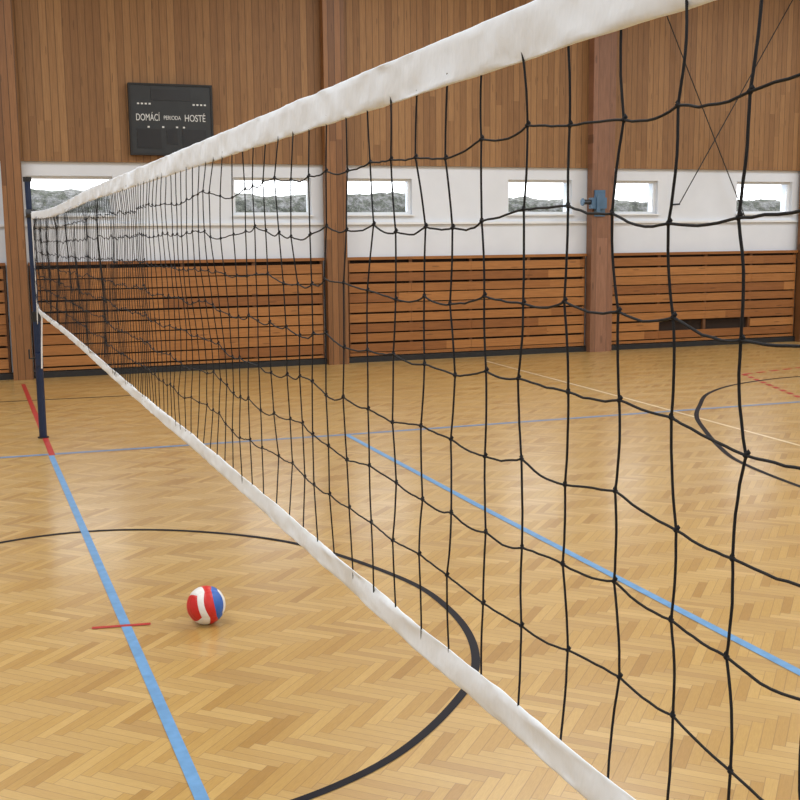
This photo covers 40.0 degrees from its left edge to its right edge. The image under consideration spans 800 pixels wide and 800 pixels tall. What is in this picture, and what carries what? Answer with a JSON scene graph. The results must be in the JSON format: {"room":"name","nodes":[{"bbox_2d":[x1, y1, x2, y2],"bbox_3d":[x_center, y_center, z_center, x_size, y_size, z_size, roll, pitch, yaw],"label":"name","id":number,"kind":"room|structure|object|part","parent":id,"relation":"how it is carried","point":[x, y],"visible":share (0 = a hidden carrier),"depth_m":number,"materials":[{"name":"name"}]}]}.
{"room":"school gymnasium","nodes":[
{"label":"school gymnasium","id":0,"kind":"room"},
{"bbox_2d":[0,341,799,799],"bbox_3d":[3.656,1.029,8.688,31.000,0.304,29.000,-4,9,-21],"label":"floor","id":1,"kind":"structure","parent":0,"point":[110,689],"depth_m":7.04,"materials":[{"name":"brown wood"}]},
{"bbox_2d":[23,177,48,438],"bbox_3d":[-4.016,-0.989,12.056,0.170,2.860,0.155,-4,9,-21],"label":"net post","id":2,"kind":"object","parent":1,"relation":"on","point":[36,327],"visible":0.87,"depth_m":12.07,"materials":[{"name":"black metal"}]},
{"bbox_2d":[31,0,799,799],"bbox_3d":[-1.696,-0.378,6.317,0.080,1.710,12.272,-4,9,-21],"label":"net","id":3,"kind":"object","parent":2,"relation":"attached to","point":[534,29],"visible":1,"depth_m":1.95,"materials":[{"name":"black fabric"}]},
{"bbox_3d":[-3.923,-1.502,11.799,0.010,0.951,0.012,-4,9,-21],"label":"cord","id":4,"kind":"part","parent":3,"relation":"part of","materials":[{"name":"white fabric"}]},
{"bbox_3d":[-3.910,-0.698,11.981,0.048,0.727,0.126,-3,9,-13],"label":"tie cord","id":5,"kind":"part","parent":3,"relation":"part of","materials":[{"name":"white fabric"}]},
{"bbox_2d":[186,586,225,624],"bbox_3d":[-1.109,1.173,6.291,0.220,0.220,0.220,-1,8,-1],"label":"volleyball","id":6,"kind":"object","parent":1,"relation":"on","point":[205,605],"visible":1,"depth_m":6.21,"materials":[{"name":"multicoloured leather"}]},
{"bbox_2d":[0,161,799,372],"bbox_3d":[-0.799,-4.409,19.098,32.200,7.500,0.353,-4,9,-19],"label":"wall","id":7,"kind":"structure","parent":0,"point":[711,195],"depth_m":19.52,"materials":[{"name":"white paint"}]},
{"bbox_2d":[0,263,11,372],"bbox_3d":[-8.425,-1.157,16.593,4.760,1.730,0.130,-4,9,-19],"label":"wall panel","id":8,"kind":"object","parent":7,"relation":"attached to","point":[5,349],"visible":1,"depth_m":17.34,"materials":[{"name":"brown wood"}]},
{"bbox_2d":[0,0,33,380],"bbox_3d":[-6.015,-4.012,16.936,0.300,7.450,0.190,-4,9,-19],"label":"pillar","id":9,"kind":"structure","parent":7,"relation":"attached to","point":[10,155],"depth_m":16.99,"materials":[{"name":"brown wood"}]},
{"bbox_2d":[26,176,114,216],"bbox_3d":[-5.258,-3.243,17.547,1.380,0.645,0.200,-4,9,-19],"label":"window","id":10,"kind":"structure","parent":7,"relation":"in","point":[32,177],"depth_m":17.60,"materials":[{"name":"white plastic"}]},
{"bbox_2d":[127,82,213,155],"bbox_3d":[-3.688,-4.512,17.734,1.330,1.120,0.120,-4,9,-19],"label":"scoreboard","id":11,"kind":"object","parent":7,"relation":"attached to","point":[164,119],"visible":1,"depth_m":17.66,"materials":[{"name":"black plastic"}]},
{"bbox_2d":[28,258,324,370],"bbox_3d":[-3.586,-1.454,18.271,4.820,1.730,0.130,-4,9,-19],"label":"wall panel","id":12,"kind":"object","parent":7,"relation":"attached to","point":[59,352],"visible":0.62,"depth_m":18.32,"materials":[{"name":"brown wood"}]},
{"bbox_2d":[233,178,313,216],"bbox_3d":[-2.164,-3.433,18.620,1.400,0.645,0.200,-4,9,-19],"label":"window","id":13,"kind":"structure","parent":7,"relation":"in","point":[236,214],"depth_m":18.61,"materials":[{"name":"white plastic"}]},
{"bbox_2d":[319,0,348,364],"bbox_3d":[-1.120,-4.312,18.633,0.360,7.450,0.190,-4,9,-19],"label":"pillar","id":14,"kind":"structure","parent":7,"relation":"attached to","point":[331,11],"depth_m":18.66,"materials":[{"name":"brown wood"}]},
{"bbox_2d":[347,179,414,215],"bbox_3d":[-0.386,-3.542,19.236,1.290,0.645,0.200,-4,9,-19],"label":"window","id":15,"kind":"structure","parent":7,"relation":"in","point":[408,213],"depth_m":19.32,"materials":[{"name":"white plastic"}]},
{"bbox_2d":[0,336,794,379],"bbox_3d":[-0.684,-0.717,19.418,31.400,0.100,0.118,-4,9,-19],"label":"baseboard","id":16,"kind":"structure","parent":7,"relation":"attached to","point":[442,355],"depth_m":19.59,"materials":[{"name":"black rubber"}]},
{"bbox_2d":[0,220,797,226],"bbox_3d":[-0.719,-3.066,19.105,31.400,0.040,0.065,-4,9,-19],"label":"trim","id":17,"kind":"structure","parent":7,"relation":"attached to","point":[697,221],"depth_m":19.42,"materials":[{"name":"white plastic"}]},
{"bbox_2d":[11,0,799,170],"bbox_3d":[-0.747,-6.043,18.659,31.400,4.040,0.074,-4,9,-19],"label":"wall panel","id":18,"kind":"object","parent":7,"relation":"attached to","point":[75,60],"depth_m":18.98,"materials":[{"name":"brown wood"}]},
{"bbox_2d":[348,254,586,356],"bbox_3d":[1.272,-1.751,19.955,4.680,1.730,0.130,-4,9,-19],"label":"wall panel","id":19,"kind":"object","parent":7,"relation":"attached to","point":[544,273],"visible":0.94,"depth_m":19.88,"materials":[{"name":"brown wood"}]},
{"bbox_2d":[507,180,573,215],"bbox_3d":[2.562,-3.722,20.258,1.360,0.645,0.200,-4,9,-19],"label":"window","id":20,"kind":"structure","parent":7,"relation":"in","point":[509,181],"depth_m":20.28,"materials":[{"name":"white plastic"}]},
{"bbox_2d":[580,190,606,215],"bbox_3d":[3.576,-3.616,20.210,0.510,0.480,0.168,-4,9,-19],"label":"bracket","id":21,"kind":"object","parent":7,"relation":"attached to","point":[598,203],"visible":1,"depth_m":20.17,"materials":[{"name":"blue metal"}]},
{"bbox_3d":[3.343,-3.623,20.132,0.020,0.140,0.140,-4,9,-19],"label":"knob","id":22,"kind":"part","parent":21,"relation":"part of","materials":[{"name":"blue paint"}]},
{"bbox_3d":[3.689,-3.635,20.325,0.220,0.480,0.023,-4,9,-19],"label":"plate","id":23,"kind":"part","parent":21,"relation":"part of","materials":[{"name":"blue paint"}]},
{"bbox_2d":[585,31,616,351],"bbox_3d":[3.719,-4.609,20.311,0.460,7.450,0.190,-4,9,-19],"label":"pillar","id":24,"kind":"structure","parent":7,"relation":"attached to","point":[602,49],"depth_m":20.32,"materials":[{"name":"brown wood"}]},
{"bbox_2d":[615,181,659,214],"bbox_3d":[4.415,-3.836,20.901,1.110,0.645,0.200,-4,9,-19],"label":"window","id":25,"kind":"structure","parent":7,"relation":"in","point":[653,183],"depth_m":21.02,"materials":[{"name":"white plastic"}]},
{"bbox_2d":[611,250,797,343],"bbox_3d":[5.969,-2.039,21.584,4.280,1.730,0.130,-4,9,-19],"label":"wall panel","id":26,"kind":"object","parent":7,"relation":"attached to","point":[706,287],"visible":0.91,"depth_m":21.54,"materials":[{"name":"brown wood"}]},
{"bbox_2d":[667,16,744,215],"bbox_3d":[5.504,-5.939,20.816,2.532,4.940,0.207,-4,9,-19],"label":"cable","id":27,"kind":"object","parent":7,"relation":"attached to","point":[667,16],"visible":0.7,"depth_m":20.91,"materials":[{"name":"black metal"}]},
{"bbox_2d":[673,0,792,204],"bbox_3d":[6.643,-6.133,21.193,2.932,4.690,0.207,-4,9,-19],"label":"cable","id":28,"kind":"object","parent":7,"relation":"attached to","point":[792,0],"visible":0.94,"depth_m":21.06,"materials":[{"name":"black metal"}]},
{"bbox_2d":[735,182,793,214],"bbox_3d":[7.217,-4.008,21.872,1.370,0.645,0.200,-4,9,-19],"label":"window","id":29,"kind":"structure","parent":7,"relation":"in","point":[787,189],"depth_m":21.99,"materials":[{"name":"white plastic"}]},
{"bbox_2d":[793,190,799,341],"bbox_3d":[8.214,-4.884,21.869,0.430,7.450,0.190,-4,9,-19],"label":"trim","id":30,"kind":"structure","parent":7,"relation":"attached to","point":[796,332],"depth_m":22.21,"materials":[{"name":"brown wood"}]},
{"label":"outside","id":31,"kind":"structure","parent":0,"visible":0},
{"bbox_2d":[31,189,779,212],"bbox_3d":[-1.609,-2.931,22.628,41.610,2.872,5.280,-4,9,-19],"label":"hillside","id":32,"kind":"structure","parent":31,"point":[41,199],"depth_m":22.22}
]}

